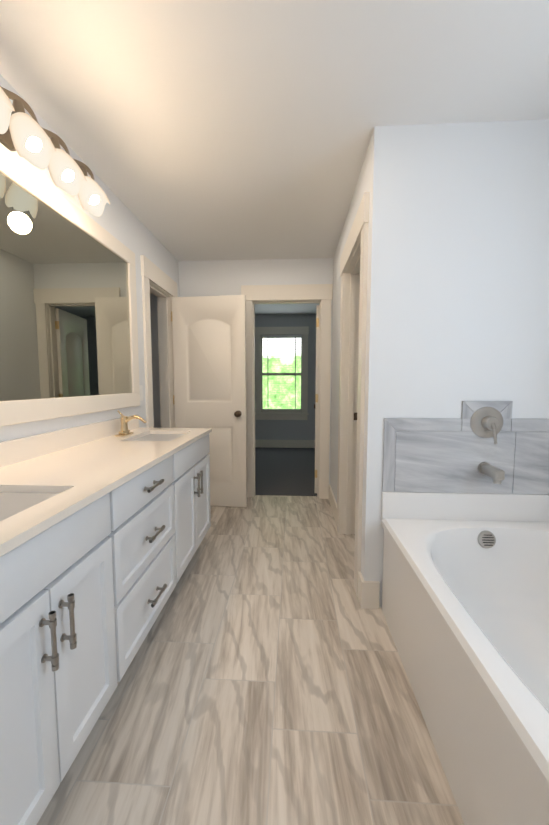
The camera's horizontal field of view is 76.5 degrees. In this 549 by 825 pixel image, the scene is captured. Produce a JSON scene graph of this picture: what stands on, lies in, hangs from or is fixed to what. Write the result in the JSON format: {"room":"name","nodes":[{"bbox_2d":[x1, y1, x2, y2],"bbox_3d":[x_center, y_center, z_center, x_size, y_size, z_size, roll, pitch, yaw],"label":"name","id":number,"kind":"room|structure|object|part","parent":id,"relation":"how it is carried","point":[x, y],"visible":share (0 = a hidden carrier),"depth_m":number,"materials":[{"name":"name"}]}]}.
{"room":"bathroom","nodes":[
{"label":"bathroom","id":0,"kind":"room"},
{"bbox_2d":[0,74,178,441],"bbox_3d":[-1.195,-0.104,1.093,0.120,2.470,5.465,0,5,3],"label":"wall","id":1,"kind":"structure","parent":0,"point":[119,220],"depth_m":2.35,"materials":[{"name":"white paint"}]},
{"bbox_2d":[0,86,109,216],"bbox_3d":[-0.978,-1.077,1.312,0.275,0.248,0.990,0,5,3],"label":"sconce","id":2,"kind":"object","parent":1,"relation":"attached to","point":[27,137],"visible":1,"depth_m":1.40,"materials":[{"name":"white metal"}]},
{"bbox_2d":[0,145,139,426],"bbox_3d":[-1.121,-0.478,1.069,0.024,1.120,3.090,0,5,3],"label":"vanity mirror","id":3,"kind":"object","parent":1,"relation":"attached to","point":[68,326],"visible":0.98,"depth_m":1.75,"materials":[{"name":"beige mirror"}]},
{"bbox_2d":[140,255,177,427],"bbox_3d":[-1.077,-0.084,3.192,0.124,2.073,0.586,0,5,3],"label":"door frame","id":4,"kind":"structure","parent":1,"relation":"attached to","point":[166,349],"depth_m":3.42,"materials":[{"name":"beige wood"}]},
{"bbox_2d":[171,295,246,506],"bbox_3d":[-0.632,-0.087,3.390,0.722,2.030,0.167,1,5,7],"label":"closet door","id":5,"kind":"structure","parent":1,"relation":"in","point":[209,346],"depth_m":3.35,"materials":[{"name":"beige wood"}]},
{"bbox_3d":[-0.343,0.010,3.362,0.062,0.062,0.167,1,5,7],"label":"knob","id":6,"kind":"part","parent":5,"relation":"part of","materials":[{"name":"brown metal"}]},
{"bbox_2d":[150,258,332,483],"bbox_3d":[-0.301,-0.328,3.710,4.310,2.470,0.120,0,5,3],"label":"wall","id":7,"kind":"structure","parent":0,"point":[215,278],"depth_m":3.57,"materials":[{"name":"white paint"}]},
{"bbox_2d":[241,284,332,498],"bbox_3d":[0.126,-0.196,3.697,0.925,2.210,0.172,0,5,3],"label":"door frame","id":8,"kind":"structure","parent":7,"relation":"attached to","point":[323,293],"depth_m":3.59,"materials":[{"name":"beige wood"}]},
{"bbox_2d":[315,305,318,492],"bbox_3d":[0.530,-0.147,4.089,0.045,2.030,0.701,1,5,11],"label":"door","id":9,"kind":"structure","parent":7,"relation":"in","point":[316,403],"depth_m":3.75,"materials":[{"name":"beige wood"}]},
{"bbox_3d":[0.463,-0.138,3.751,0.045,1.720,0.012,1,5,11],"label":"rear door hinge","id":10,"kind":"part","parent":9,"relation":"part of","materials":[{"name":"beige wood"}]},
{"bbox_2d":[37,495,464,824],"bbox_3d":[-0.516,1.163,1.073,4.430,0.050,5.525,0,5,3],"label":"floor","id":11,"kind":"structure","parent":0,"point":[264,680],"depth_m":1.32,"materials":[{"name":"beige tile"}]},
{"bbox_2d":[0,410,211,824],"bbox_3d":[-0.823,0.593,1.306,0.602,1.046,2.713,0,5,3],"label":"bathroom vanity","id":12,"kind":"object","parent":11,"relation":"on","point":[105,526],"visible":1,"depth_m":1.13,"materials":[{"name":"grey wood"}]},
{"bbox_2d":[0,415,211,556],"bbox_3d":[-0.835,0.195,1.273,0.578,0.125,2.713,0,5,3],"label":"countertop","id":13,"kind":"structure","parent":12,"relation":"on","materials":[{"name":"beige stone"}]},
{"bbox_2d":[115,410,145,436],"bbox_3d":[-0.926,0.066,2.266,0.189,0.161,0.150,0,5,3],"label":"faucet","id":14,"kind":"object","parent":13,"relation":"on","point":[124,431],"depth_m":2.25,"materials":[{"name":"gold metal"}]},
{"bbox_3d":[-0.556,0.535,1.542,0.019,0.260,0.612,0,5,3],"label":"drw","id":15,"kind":"part","parent":12,"relation":"part of","materials":[{"name":"white wood"}]},
{"bbox_3d":[-0.556,0.319,1.524,0.019,0.145,0.612,0,5,3],"label":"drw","id":16,"kind":"part","parent":12,"relation":"part of","materials":[{"name":"white wood"}]},
{"bbox_3d":[-0.556,0.819,1.567,0.019,0.280,0.612,0,5,3],"label":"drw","id":17,"kind":"part","parent":12,"relation":"part of","materials":[{"name":"white wood"}]},
{"bbox_2d":[381,492,548,824],"bbox_3d":[1.059,0.811,1.081,1.068,0.650,1.539,0,5,3],"label":"tub","id":18,"kind":"object","parent":11,"relation":"on","point":[465,594],"visible":1,"depth_m":1.35,"materials":[{"name":"white plastic"}]},
{"bbox_2d":[0,0,548,314],"bbox_3d":[-0.199,-1.486,2.298,4.900,0.080,8.450,0,5,3],"label":"ceiling","id":19,"kind":"structure","parent":0,"point":[197,130],"depth_m":1.50,"materials":[{"name":"white paint"}]},
{"bbox_2d":[255,314,315,439],"bbox_3d":[0.085,-0.570,6.547,5.040,2.470,0.120,0,5,3],"label":"wall","id":20,"kind":"structure","parent":0,"point":[284,429],"depth_m":6.48,"materials":[{"name":"grey paint"}]},
{"bbox_2d":[255,326,308,419],"bbox_3d":[0.133,-0.719,6.497,1.010,1.715,0.150,0,5,3],"label":"bedroom window","id":21,"kind":"structure","parent":20,"relation":"in","point":[261,413],"depth_m":6.47,"materials":[{"name":"beige"}]},
{"bbox_2d":[255,440,314,447],"bbox_3d":[0.082,0.591,6.579,4.800,0.150,0.015,0,5,3],"label":"baseboard","id":22,"kind":"structure","parent":20,"relation":"attached to","point":[258,443],"depth_m":6.56,"materials":[{"name":"beige wood"}]},
{"bbox_2d":[255,447,316,495],"bbox_3d":[0.006,0.802,5.259,4.800,0.054,2.925,0,5,3],"label":"floor","id":23,"kind":"structure","parent":0,"point":[284,471],"depth_m":4.81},
{"bbox_2d":[330,146,368,502],"bbox_3d":[0.602,-0.246,2.758,0.120,2.470,1.685,0,5,3],"label":"wall","id":24,"kind":"structure","parent":0,"point":[361,187],"depth_m":3.13,"materials":[{"name":"white paint"}]},
{"bbox_2d":[329,484,336,524],"bbox_3d":[0.560,0.870,3.318,0.015,0.150,0.768,0,5,3],"label":"baseboard","id":25,"kind":"structure","parent":24,"relation":"attached to","point":[332,500],"depth_m":3.27,"materials":[{"name":"beige wood"}]},
{"bbox_2d":[337,192,369,595],"bbox_3d":[0.580,-0.015,2.380,0.124,2.073,0.766,0,5,3],"label":"door frame","id":26,"kind":"structure","parent":24,"relation":"attached to","point":[350,371],"depth_m":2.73,"materials":[{"name":"beige wood"}]},
{"bbox_2d":[361,119,548,607],"bbox_3d":[1.120,-0.167,1.829,1.260,2.470,0.120,0,5,3],"label":"wall","id":27,"kind":"structure","parent":0,"point":[457,314],"depth_m":1.74,"materials":[{"name":"white paint"}]},
{"bbox_2d":[382,401,548,487],"bbox_3d":[1.106,0.180,1.797,1.070,0.480,0.004,0,5,3],"label":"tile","id":28,"kind":"structure","parent":27,"relation":"attached to","point":[461,429],"depth_m":1.78,"materials":[{"name":"grey tile"}]},
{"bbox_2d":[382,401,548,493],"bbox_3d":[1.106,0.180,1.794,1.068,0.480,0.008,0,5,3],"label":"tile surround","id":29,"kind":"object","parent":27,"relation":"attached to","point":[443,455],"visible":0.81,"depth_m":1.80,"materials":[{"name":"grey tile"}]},
{"bbox_2d":[471,407,504,483],"bbox_3d":[1.079,0.158,1.716,0.160,0.363,0.145,0,5,3],"label":"tub faucet","id":30,"kind":"object","parent":29,"relation":"attached to","point":[486,422],"visible":1,"depth_m":1.76,"materials":[{"name":"silver metal"}]},
{"label":"outside","id":31,"kind":"structure","parent":0,"visible":0},
{"bbox_2d":[263,338,300,408],"bbox_3d":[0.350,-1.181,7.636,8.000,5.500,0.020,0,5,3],"label":"outside view","id":32,"kind":"object","parent":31,"point":[279,387],"depth_m":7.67,"materials":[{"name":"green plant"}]}
]}

